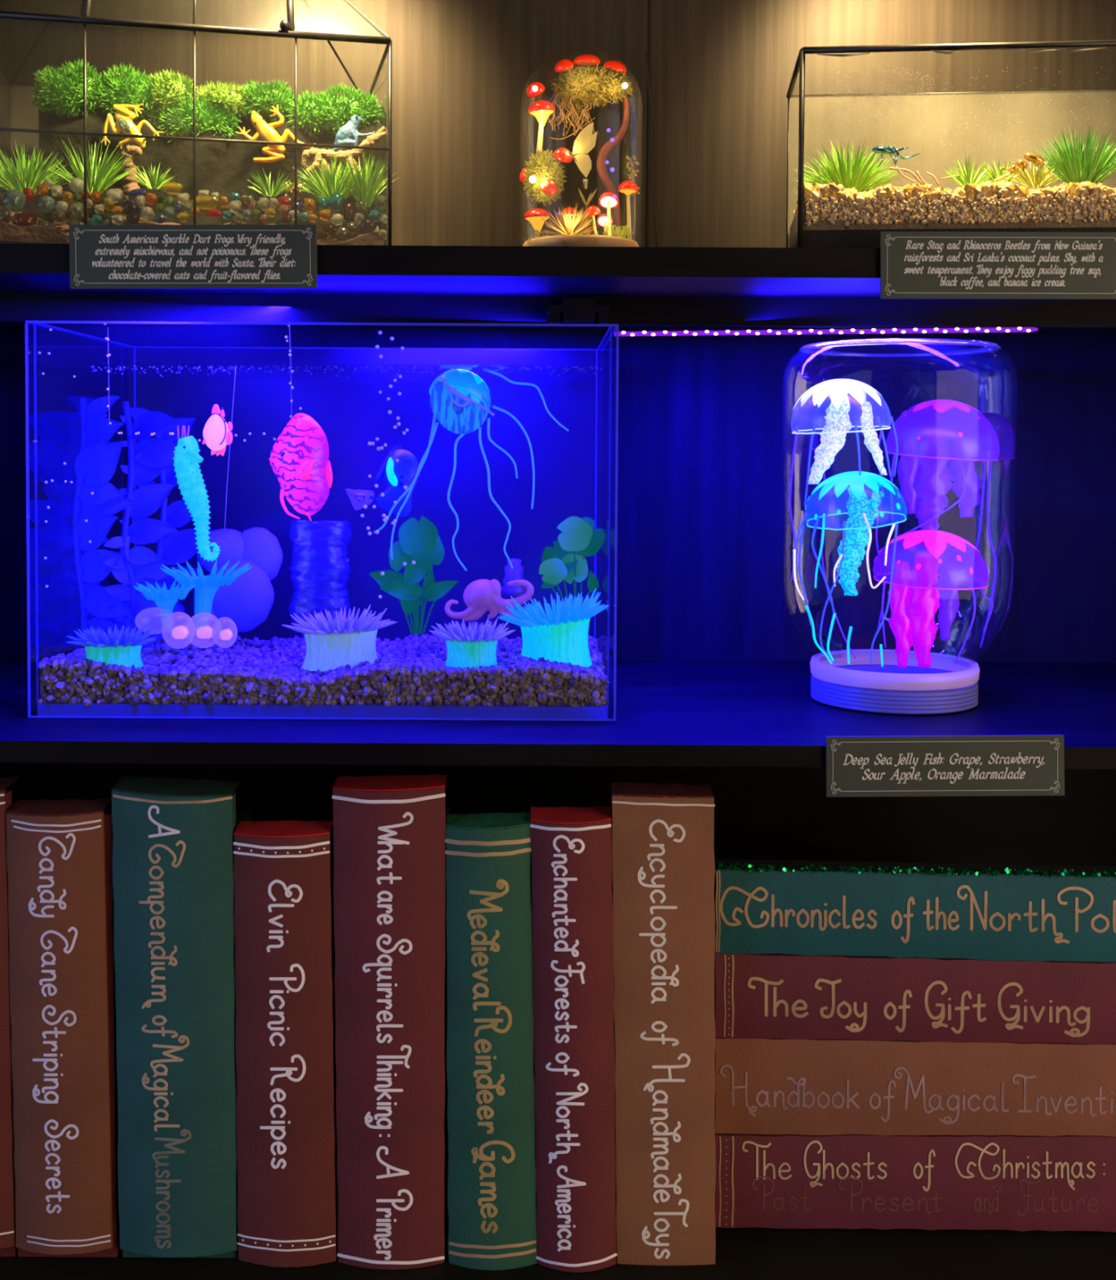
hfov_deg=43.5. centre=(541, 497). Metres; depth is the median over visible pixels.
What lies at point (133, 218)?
glass gem
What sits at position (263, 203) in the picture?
glass gem
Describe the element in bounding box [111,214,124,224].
glass gem
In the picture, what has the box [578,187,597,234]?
leaf sprig
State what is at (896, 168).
dry twigs
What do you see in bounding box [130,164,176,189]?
grass tuft
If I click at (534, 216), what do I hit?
mushroom
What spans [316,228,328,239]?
glass gem
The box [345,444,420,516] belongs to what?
tang
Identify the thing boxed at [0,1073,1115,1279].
shelf
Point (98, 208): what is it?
glass gem
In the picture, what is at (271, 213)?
glass gem
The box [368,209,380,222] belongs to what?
glass gem
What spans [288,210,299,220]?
glass gem
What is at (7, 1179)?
book
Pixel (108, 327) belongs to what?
fishing line
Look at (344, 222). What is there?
glass gem
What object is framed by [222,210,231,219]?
glass gem
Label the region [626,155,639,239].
flower sprig
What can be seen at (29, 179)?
grass tuft
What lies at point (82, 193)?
glass gem
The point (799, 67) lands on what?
terrarium
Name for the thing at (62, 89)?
clump
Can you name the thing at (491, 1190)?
book
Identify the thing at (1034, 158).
beetle
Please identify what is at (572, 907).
book
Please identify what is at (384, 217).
glass gem
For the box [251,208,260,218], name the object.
glass gem
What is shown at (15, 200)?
glass gem
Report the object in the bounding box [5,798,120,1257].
book
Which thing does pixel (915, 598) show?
jellyfish
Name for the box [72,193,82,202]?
glass gem
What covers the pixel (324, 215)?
glass gem
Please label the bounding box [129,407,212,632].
plant
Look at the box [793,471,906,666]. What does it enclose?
jellyfish
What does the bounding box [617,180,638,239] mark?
mushroom
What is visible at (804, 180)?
grass tuft
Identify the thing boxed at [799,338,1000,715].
jar
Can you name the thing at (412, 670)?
gravel
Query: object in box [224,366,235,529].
fishing line
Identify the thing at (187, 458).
seahorse
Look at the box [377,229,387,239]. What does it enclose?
glass gem
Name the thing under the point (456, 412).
jellyfish
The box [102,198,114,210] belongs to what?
glass gem
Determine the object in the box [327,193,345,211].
glass gem
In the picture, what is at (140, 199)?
glass gem
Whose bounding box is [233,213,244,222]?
glass gem
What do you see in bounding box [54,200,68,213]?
glass gem
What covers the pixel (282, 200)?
glass gem
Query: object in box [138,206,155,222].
glass gem
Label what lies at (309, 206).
glass gem
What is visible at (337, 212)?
glass gem
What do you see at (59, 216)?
glass gem
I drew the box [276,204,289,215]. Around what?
glass gem
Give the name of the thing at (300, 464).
fish
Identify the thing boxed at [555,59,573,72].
mushroom
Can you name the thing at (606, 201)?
mushroom
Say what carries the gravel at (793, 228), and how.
on the base at (840, 238)
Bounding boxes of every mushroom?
[520,168,528,183]
[523,208,550,237]
[526,82,544,97]
[528,100,555,156]
[539,179,556,195]
[553,147,572,162]
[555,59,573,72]
[561,207,577,223]
[573,54,599,65]
[584,205,600,234]
[596,213,613,231]
[598,191,618,235]
[603,61,626,74]
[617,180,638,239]
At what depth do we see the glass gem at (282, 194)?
1.02 m
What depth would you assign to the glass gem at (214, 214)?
0.99 m
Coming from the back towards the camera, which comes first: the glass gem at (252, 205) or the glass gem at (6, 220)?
the glass gem at (252, 205)
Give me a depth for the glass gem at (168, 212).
0.98 m
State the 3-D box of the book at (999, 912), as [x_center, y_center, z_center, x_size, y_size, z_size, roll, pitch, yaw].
[0.299,0.308,1.049,0.343,0.075,0.036,0,2,0]
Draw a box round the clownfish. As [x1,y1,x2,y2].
[202,404,232,456]
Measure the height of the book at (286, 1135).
0.315 m
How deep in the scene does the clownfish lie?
1.08 m
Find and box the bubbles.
[91,365,601,378]
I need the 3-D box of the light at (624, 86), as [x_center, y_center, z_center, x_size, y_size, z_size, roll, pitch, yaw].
[0.058,-0.286,0.973,0.004,0.004,0.004,0,2,0]
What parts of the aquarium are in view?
panel, pane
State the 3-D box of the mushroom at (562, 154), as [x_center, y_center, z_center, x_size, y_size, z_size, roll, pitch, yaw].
[0.015,-0.239,0.980,0.013,0.011,0.013,0,2,0]
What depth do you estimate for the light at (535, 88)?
0.96 m
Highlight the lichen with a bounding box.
[602,224,634,239]
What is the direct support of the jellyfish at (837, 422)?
in the jar
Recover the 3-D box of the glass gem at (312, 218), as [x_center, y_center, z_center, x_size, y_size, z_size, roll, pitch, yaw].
[-0.164,-0.200,1.003,0.009,0.006,0.007,0,2,0]
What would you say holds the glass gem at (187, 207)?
on the soil
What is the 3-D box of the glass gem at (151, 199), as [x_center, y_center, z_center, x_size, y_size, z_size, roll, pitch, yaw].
[-0.277,-0.211,0.991,0.010,0.009,0.009,0,2,0]
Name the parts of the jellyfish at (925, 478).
oral arm, oral arm, painted crown, oral arm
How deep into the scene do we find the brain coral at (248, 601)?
1.19 m
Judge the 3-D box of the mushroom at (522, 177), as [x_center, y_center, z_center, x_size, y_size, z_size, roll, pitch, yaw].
[-0.011,-0.228,0.991,0.008,0.011,0.012,0,2,0]
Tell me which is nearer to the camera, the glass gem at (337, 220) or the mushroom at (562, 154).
the mushroom at (562, 154)
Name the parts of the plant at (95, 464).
stem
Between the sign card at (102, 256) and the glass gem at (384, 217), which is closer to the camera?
the sign card at (102, 256)
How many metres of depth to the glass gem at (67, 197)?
0.98 m
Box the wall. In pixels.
[0,0,1115,1044]
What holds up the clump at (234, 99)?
on the clump at (180, 122)
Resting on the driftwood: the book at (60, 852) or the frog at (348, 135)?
the frog at (348, 135)
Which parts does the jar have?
lid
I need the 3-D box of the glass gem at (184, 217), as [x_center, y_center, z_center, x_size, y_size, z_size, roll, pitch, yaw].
[-0.252,-0.197,0.985,0.010,0.008,0.007,0,2,0]
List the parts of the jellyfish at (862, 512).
painted crown, oral arm, oral arm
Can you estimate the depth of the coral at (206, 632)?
1.10 m
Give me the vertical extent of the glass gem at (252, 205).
0.008 m
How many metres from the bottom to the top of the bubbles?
0.010 m
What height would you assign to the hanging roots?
0.037 m
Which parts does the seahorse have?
crown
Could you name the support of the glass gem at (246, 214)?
on the soil
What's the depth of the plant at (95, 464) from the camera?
1.17 m
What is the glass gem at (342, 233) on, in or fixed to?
on the soil
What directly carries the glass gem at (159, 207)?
on the soil
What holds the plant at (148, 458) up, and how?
on the gravel at (412, 670)
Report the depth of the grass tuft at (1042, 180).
0.98 m
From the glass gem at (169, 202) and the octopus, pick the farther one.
the octopus
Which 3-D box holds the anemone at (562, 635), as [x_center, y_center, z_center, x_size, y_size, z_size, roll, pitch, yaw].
[0.009,0.102,1.092,0.088,0.059,0.075,0,2,0]
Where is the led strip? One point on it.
(894, 331)
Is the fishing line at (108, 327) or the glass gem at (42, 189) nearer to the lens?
the glass gem at (42, 189)
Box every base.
[522,235,639,247]
[789,215,1115,248]
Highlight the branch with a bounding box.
[596,92,630,226]
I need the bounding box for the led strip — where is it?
[613,327,1038,336]
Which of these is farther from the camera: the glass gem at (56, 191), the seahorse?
the seahorse
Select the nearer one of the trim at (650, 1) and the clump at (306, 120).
the clump at (306, 120)
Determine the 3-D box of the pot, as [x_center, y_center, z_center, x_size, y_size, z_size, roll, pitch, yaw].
[-0.023,0.067,1.178,0.021,0.031,0.021,0,2,0]
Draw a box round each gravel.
[37,631,609,706]
[789,195,1115,248]
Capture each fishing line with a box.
[107,327,109,417]
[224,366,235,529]
[288,321,292,416]
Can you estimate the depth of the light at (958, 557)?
1.07 m
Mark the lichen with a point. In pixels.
(617, 232)
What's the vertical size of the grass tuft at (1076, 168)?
0.051 m
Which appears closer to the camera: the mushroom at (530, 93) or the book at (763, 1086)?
the mushroom at (530, 93)
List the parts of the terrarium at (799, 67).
corner post, corner post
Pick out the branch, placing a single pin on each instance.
(608, 146)
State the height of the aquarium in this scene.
0.290 m
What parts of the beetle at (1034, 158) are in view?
leg, leg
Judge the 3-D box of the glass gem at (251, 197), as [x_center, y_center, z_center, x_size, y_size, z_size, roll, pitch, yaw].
[-0.212,-0.216,1.016,0.007,0.006,0.007,0,2,0]
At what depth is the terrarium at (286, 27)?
0.97 m
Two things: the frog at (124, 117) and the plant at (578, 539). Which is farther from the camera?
the plant at (578, 539)
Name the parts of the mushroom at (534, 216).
stem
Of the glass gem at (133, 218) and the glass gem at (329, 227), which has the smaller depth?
the glass gem at (133, 218)
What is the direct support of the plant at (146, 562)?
on the gravel at (412, 670)
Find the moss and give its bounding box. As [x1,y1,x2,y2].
[525,229,604,244]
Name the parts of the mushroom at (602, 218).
stem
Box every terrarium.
[0,0,391,245]
[786,40,1115,248]
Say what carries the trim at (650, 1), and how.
attached to the wall
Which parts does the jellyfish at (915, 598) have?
oral arm, oral arm, painted crown, oral arm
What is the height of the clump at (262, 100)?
0.036 m
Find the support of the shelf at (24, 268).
attached to the wall
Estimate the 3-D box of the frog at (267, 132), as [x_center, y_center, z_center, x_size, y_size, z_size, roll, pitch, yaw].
[-0.199,-0.273,1.050,0.060,0.044,0.010,0,2,0]
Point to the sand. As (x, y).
(818, 191)
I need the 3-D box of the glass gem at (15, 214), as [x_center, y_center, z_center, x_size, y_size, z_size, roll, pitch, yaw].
[-0.364,-0.194,0.973,0.006,0.008,0.006,0,2,0]
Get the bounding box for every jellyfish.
[373,368,568,571]
[789,378,897,658]
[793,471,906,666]
[872,529,993,667]
[886,400,999,647]
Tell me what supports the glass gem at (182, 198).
on the soil
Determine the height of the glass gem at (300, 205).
0.009 m
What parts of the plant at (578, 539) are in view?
stem, stem, stem, stem, stem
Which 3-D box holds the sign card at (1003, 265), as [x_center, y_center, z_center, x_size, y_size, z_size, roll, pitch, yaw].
[0.308,-0.154,0.932,0.166,0.045,0.002,0,2,0]
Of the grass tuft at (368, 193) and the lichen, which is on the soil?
the grass tuft at (368, 193)
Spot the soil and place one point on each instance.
(8, 232)
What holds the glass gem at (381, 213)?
on the soil
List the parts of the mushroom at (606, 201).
stem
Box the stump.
[119,145,142,196]
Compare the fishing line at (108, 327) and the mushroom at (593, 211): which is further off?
the fishing line at (108, 327)
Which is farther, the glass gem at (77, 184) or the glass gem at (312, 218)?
the glass gem at (312, 218)
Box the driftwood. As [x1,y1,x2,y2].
[301,126,387,182]
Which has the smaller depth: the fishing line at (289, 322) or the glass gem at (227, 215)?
the glass gem at (227, 215)
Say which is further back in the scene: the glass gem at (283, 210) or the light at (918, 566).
the light at (918, 566)
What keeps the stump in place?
on the soil
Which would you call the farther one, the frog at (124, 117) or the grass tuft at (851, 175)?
the frog at (124, 117)
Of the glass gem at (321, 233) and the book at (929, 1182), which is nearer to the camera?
the glass gem at (321, 233)
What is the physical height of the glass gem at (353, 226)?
0.010 m
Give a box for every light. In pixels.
[528,176,536,182]
[532,85,537,91]
[622,82,627,88]
[915,563,920,569]
[956,555,961,560]
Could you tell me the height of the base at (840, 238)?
0.023 m
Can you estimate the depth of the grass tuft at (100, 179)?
1.00 m
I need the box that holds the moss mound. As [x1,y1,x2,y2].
[522,148,566,206]
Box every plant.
[72,395,135,646]
[102,535,166,648]
[119,401,184,639]
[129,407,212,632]
[369,515,458,634]
[538,515,604,603]
[540,204,601,235]
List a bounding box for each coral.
[134,607,174,634]
[161,612,195,648]
[186,612,222,648]
[193,527,282,632]
[212,617,237,648]
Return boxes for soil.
[0,211,383,245]
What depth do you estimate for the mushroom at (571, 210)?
1.00 m
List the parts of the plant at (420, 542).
stem, stem, stem, stem, stem, stem, stem, stem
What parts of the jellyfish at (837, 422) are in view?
oral arm, painted crown, oral arm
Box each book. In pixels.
[0,776,19,1256]
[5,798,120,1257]
[111,775,251,1257]
[233,820,337,1266]
[332,773,448,1269]
[444,812,537,1270]
[529,805,617,1271]
[610,782,715,1265]
[714,858,1115,962]
[714,952,1115,1044]
[714,1037,1115,1136]
[715,1133,1115,1231]
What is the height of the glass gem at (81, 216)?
0.007 m
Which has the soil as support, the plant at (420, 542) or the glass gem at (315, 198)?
the glass gem at (315, 198)
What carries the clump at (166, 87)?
on the bank
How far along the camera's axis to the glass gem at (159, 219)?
0.98 m
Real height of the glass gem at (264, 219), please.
0.006 m
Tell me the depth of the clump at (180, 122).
1.06 m
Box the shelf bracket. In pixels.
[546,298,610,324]
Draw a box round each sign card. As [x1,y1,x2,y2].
[69,224,317,288]
[826,734,1064,796]
[880,231,1115,299]
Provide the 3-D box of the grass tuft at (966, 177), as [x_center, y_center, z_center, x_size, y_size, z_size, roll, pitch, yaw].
[0.300,-0.228,0.981,0.039,0.025,0.027,0,2,0]
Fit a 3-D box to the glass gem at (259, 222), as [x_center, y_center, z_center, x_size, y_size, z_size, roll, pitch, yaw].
[-0.202,-0.197,1.006,0.006,0.007,0.006,0,2,0]
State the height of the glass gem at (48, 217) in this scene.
0.008 m
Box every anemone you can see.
[66,624,156,668]
[133,579,196,633]
[160,558,252,633]
[281,604,396,671]
[429,618,515,668]
[497,588,608,667]
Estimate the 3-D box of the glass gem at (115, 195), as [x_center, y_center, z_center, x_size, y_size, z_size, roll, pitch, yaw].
[-0.301,-0.213,0.987,0.012,0.011,0.011,0,2,0]
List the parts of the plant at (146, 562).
stem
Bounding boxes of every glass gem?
[0,192,5,206]
[0,208,11,218]
[1,189,26,213]
[1,217,16,224]
[13,213,19,220]
[16,211,37,226]
[22,187,35,201]
[36,183,48,195]
[36,195,55,213]
[37,219,51,227]
[42,213,54,222]
[43,178,53,187]
[50,185,62,197]
[52,210,65,222]
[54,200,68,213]
[54,226,66,233]
[61,191,72,204]
[64,210,71,218]
[67,218,80,226]
[68,177,84,193]
[70,202,83,216]
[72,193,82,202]
[78,213,88,223]
[80,191,89,200]
[83,199,93,208]
[90,191,101,201]
[90,214,102,224]
[93,204,104,214]
[101,219,111,224]
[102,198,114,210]
[106,188,123,203]
[110,206,124,214]
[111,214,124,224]
[120,195,129,203]
[121,200,140,215]
[125,212,140,224]
[128,189,146,197]
[134,195,145,208]
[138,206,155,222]
[144,193,158,205]
[153,214,166,223]
[155,203,164,213]
[156,196,163,204]
[160,182,183,194]
[162,196,175,208]
[163,207,174,218]
[173,204,182,213]
[175,212,190,222]
[176,192,189,204]
[182,202,192,213]
[189,195,220,209]
[189,207,200,217]
[198,190,209,195]
[205,209,222,218]
[210,191,219,198]
[218,195,229,208]
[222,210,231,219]
[228,200,241,213]
[230,192,240,200]
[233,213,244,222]
[238,196,249,208]
[241,209,252,220]
[246,195,253,200]
[248,200,257,210]
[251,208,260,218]
[256,218,264,224]
[257,197,270,210]
[259,214,268,223]
[264,208,276,217]
[269,197,279,209]
[275,218,284,224]
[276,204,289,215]
[277,196,288,204]
[278,192,285,198]
[278,215,292,224]
[286,197,292,206]
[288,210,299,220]
[289,195,301,203]
[291,201,302,213]
[298,212,308,221]
[302,198,317,213]
[306,213,319,222]
[311,196,319,208]
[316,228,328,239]
[317,197,328,209]
[319,208,331,221]
[322,222,334,234]
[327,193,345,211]
[329,213,343,226]
[333,226,351,240]
[336,208,343,216]
[339,219,347,227]
[345,202,354,218]
[346,221,359,234]
[354,200,368,216]
[354,213,364,223]
[359,219,377,232]
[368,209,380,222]
[372,195,387,208]
[374,206,385,213]
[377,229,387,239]
[378,212,387,222]
[381,214,387,223]
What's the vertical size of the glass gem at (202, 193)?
0.005 m
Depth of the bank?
1.06 m
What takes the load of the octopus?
on the gravel at (412, 670)
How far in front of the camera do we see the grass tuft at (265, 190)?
1.01 m
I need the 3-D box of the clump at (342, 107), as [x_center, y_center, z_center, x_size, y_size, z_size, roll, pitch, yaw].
[-0.151,-0.296,1.069,0.065,0.043,0.026,0,2,0]
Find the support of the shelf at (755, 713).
attached to the wall
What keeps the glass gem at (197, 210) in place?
on the soil
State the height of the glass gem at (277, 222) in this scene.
0.008 m
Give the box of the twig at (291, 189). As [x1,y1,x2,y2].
[284,182,306,193]
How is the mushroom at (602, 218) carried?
in the base at (558, 240)
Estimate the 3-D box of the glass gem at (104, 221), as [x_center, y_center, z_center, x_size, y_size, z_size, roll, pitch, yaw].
[-0.306,-0.192,0.984,0.007,0.006,0.006,0,2,0]
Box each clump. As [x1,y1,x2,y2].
[30,59,107,118]
[89,62,162,121]
[142,68,199,114]
[146,91,241,142]
[195,80,250,117]
[239,79,299,124]
[283,88,333,137]
[307,84,386,136]
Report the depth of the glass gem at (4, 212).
0.96 m
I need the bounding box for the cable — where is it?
[644,52,657,246]
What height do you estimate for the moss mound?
0.040 m
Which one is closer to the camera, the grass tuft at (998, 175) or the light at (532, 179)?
the light at (532, 179)
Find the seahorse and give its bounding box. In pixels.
[173,425,220,561]
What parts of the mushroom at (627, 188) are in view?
stem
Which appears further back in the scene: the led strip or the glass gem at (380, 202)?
the led strip
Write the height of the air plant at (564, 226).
0.025 m
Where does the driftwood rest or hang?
on the soil
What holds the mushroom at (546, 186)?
in the base at (558, 240)
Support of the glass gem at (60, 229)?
in the terrarium at (286, 27)
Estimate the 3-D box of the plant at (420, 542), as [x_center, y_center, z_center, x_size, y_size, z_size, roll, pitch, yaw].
[-0.105,0.065,1.154,0.073,0.099,0.026,0,2,-7]
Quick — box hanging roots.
[547,92,595,139]
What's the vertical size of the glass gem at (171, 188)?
0.009 m
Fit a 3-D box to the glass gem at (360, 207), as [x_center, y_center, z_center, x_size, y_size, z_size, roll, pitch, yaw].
[-0.131,-0.210,1.016,0.010,0.013,0.011,0,2,0]
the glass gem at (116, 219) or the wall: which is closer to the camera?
the glass gem at (116, 219)
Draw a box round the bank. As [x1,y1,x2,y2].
[38,92,386,245]
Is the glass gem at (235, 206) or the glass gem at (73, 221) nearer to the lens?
the glass gem at (73, 221)
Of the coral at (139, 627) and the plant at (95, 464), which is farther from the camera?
the plant at (95, 464)
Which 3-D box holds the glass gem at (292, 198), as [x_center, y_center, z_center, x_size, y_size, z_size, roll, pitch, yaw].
[-0.178,-0.215,1.011,0.008,0.007,0.007,0,2,0]
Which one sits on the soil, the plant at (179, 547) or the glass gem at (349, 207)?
the glass gem at (349, 207)
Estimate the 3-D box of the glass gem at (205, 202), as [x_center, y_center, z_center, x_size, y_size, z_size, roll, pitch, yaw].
[-0.240,-0.210,0.996,0.022,0.010,0.009,0,2,0]
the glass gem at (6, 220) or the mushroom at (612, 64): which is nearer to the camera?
the glass gem at (6, 220)
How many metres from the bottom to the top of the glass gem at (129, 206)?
0.012 m
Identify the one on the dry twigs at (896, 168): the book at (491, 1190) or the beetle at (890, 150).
the beetle at (890, 150)
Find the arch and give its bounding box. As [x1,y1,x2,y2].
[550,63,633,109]
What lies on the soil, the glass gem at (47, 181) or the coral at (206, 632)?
the glass gem at (47, 181)
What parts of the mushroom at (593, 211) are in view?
stem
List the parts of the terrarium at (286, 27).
corner post, corner post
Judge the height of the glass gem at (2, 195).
0.009 m
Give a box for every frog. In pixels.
[101,103,163,149]
[236,104,314,163]
[332,115,375,151]
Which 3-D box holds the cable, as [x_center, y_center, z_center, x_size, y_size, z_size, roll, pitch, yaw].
[0.104,-0.319,1.281,0.009,0.181,0.024,-1,2,-27]
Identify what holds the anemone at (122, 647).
on the gravel at (412, 670)
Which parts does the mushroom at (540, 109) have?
stem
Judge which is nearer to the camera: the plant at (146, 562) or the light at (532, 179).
the light at (532, 179)
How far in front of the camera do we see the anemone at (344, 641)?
1.07 m
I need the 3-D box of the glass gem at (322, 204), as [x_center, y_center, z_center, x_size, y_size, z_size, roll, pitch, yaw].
[-0.158,-0.212,1.012,0.008,0.010,0.009,0,2,0]
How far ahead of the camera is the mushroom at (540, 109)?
0.98 m
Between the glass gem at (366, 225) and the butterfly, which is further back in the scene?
the glass gem at (366, 225)
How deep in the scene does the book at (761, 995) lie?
1.04 m
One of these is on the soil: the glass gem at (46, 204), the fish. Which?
the glass gem at (46, 204)
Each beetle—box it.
[871,146,919,167]
[988,152,1050,182]
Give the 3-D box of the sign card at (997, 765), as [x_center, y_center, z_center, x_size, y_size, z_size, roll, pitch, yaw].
[0.273,0.181,0.944,0.161,0.043,0.002,0,2,0]
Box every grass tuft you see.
[0,140,72,195]
[45,137,137,195]
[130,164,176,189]
[248,168,294,196]
[291,152,374,199]
[329,150,399,207]
[792,170,816,194]
[795,139,905,192]
[942,154,995,186]
[980,156,1025,182]
[1006,153,1063,187]
[1029,122,1115,184]
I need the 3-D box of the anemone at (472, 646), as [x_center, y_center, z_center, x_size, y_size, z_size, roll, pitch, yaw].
[-0.053,0.112,1.052,0.061,0.039,0.053,1,2,23]
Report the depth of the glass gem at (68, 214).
0.98 m
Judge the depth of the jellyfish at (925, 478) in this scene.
1.13 m
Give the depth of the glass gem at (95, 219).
0.97 m
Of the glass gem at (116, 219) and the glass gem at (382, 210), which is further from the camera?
the glass gem at (382, 210)
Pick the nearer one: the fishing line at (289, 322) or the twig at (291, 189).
the twig at (291, 189)
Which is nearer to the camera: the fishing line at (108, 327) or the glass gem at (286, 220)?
the glass gem at (286, 220)
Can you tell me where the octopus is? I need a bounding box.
[444,578,533,621]
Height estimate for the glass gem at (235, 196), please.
0.007 m
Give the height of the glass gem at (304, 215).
0.006 m
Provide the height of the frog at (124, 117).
0.034 m
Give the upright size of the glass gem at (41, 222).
0.008 m
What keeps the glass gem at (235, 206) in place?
on the soil
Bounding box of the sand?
[793,180,1115,217]
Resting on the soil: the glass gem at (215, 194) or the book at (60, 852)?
the glass gem at (215, 194)
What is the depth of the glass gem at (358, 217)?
1.01 m
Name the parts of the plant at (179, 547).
stem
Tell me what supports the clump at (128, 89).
on the bank
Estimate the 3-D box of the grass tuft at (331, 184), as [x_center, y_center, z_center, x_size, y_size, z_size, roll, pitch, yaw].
[-0.151,-0.234,1.020,0.072,0.038,0.040,1,2,5]
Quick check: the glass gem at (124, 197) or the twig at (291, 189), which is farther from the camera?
the twig at (291, 189)
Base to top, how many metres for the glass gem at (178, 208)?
0.006 m
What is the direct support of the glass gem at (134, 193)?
on the soil
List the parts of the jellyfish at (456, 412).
painted crown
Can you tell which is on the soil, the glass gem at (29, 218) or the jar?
the glass gem at (29, 218)
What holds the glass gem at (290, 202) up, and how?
on the soil
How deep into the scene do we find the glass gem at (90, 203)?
0.98 m
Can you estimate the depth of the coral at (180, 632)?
1.08 m
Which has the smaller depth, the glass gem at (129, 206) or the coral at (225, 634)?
the glass gem at (129, 206)
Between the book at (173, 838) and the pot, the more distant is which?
the pot
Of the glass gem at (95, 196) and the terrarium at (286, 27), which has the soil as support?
the glass gem at (95, 196)
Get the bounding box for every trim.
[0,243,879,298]
[0,293,1115,329]
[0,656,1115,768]
[646,0,651,247]
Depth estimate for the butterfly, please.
0.97 m
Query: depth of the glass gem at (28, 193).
0.97 m
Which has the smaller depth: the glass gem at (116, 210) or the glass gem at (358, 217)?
the glass gem at (116, 210)
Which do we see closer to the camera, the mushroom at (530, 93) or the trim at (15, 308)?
the mushroom at (530, 93)
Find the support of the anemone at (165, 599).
on the coral at (139, 627)
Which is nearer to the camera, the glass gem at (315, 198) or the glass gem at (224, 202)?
the glass gem at (224, 202)
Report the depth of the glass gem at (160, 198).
1.00 m
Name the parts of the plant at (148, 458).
stem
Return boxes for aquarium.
[25,320,618,720]
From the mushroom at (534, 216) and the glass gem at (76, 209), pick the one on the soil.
the glass gem at (76, 209)
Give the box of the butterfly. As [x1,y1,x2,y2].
[568,122,597,177]
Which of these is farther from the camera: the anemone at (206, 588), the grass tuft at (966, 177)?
the anemone at (206, 588)
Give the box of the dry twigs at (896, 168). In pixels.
[889,166,959,186]
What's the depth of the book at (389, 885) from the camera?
1.00 m
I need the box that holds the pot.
[502,558,526,596]

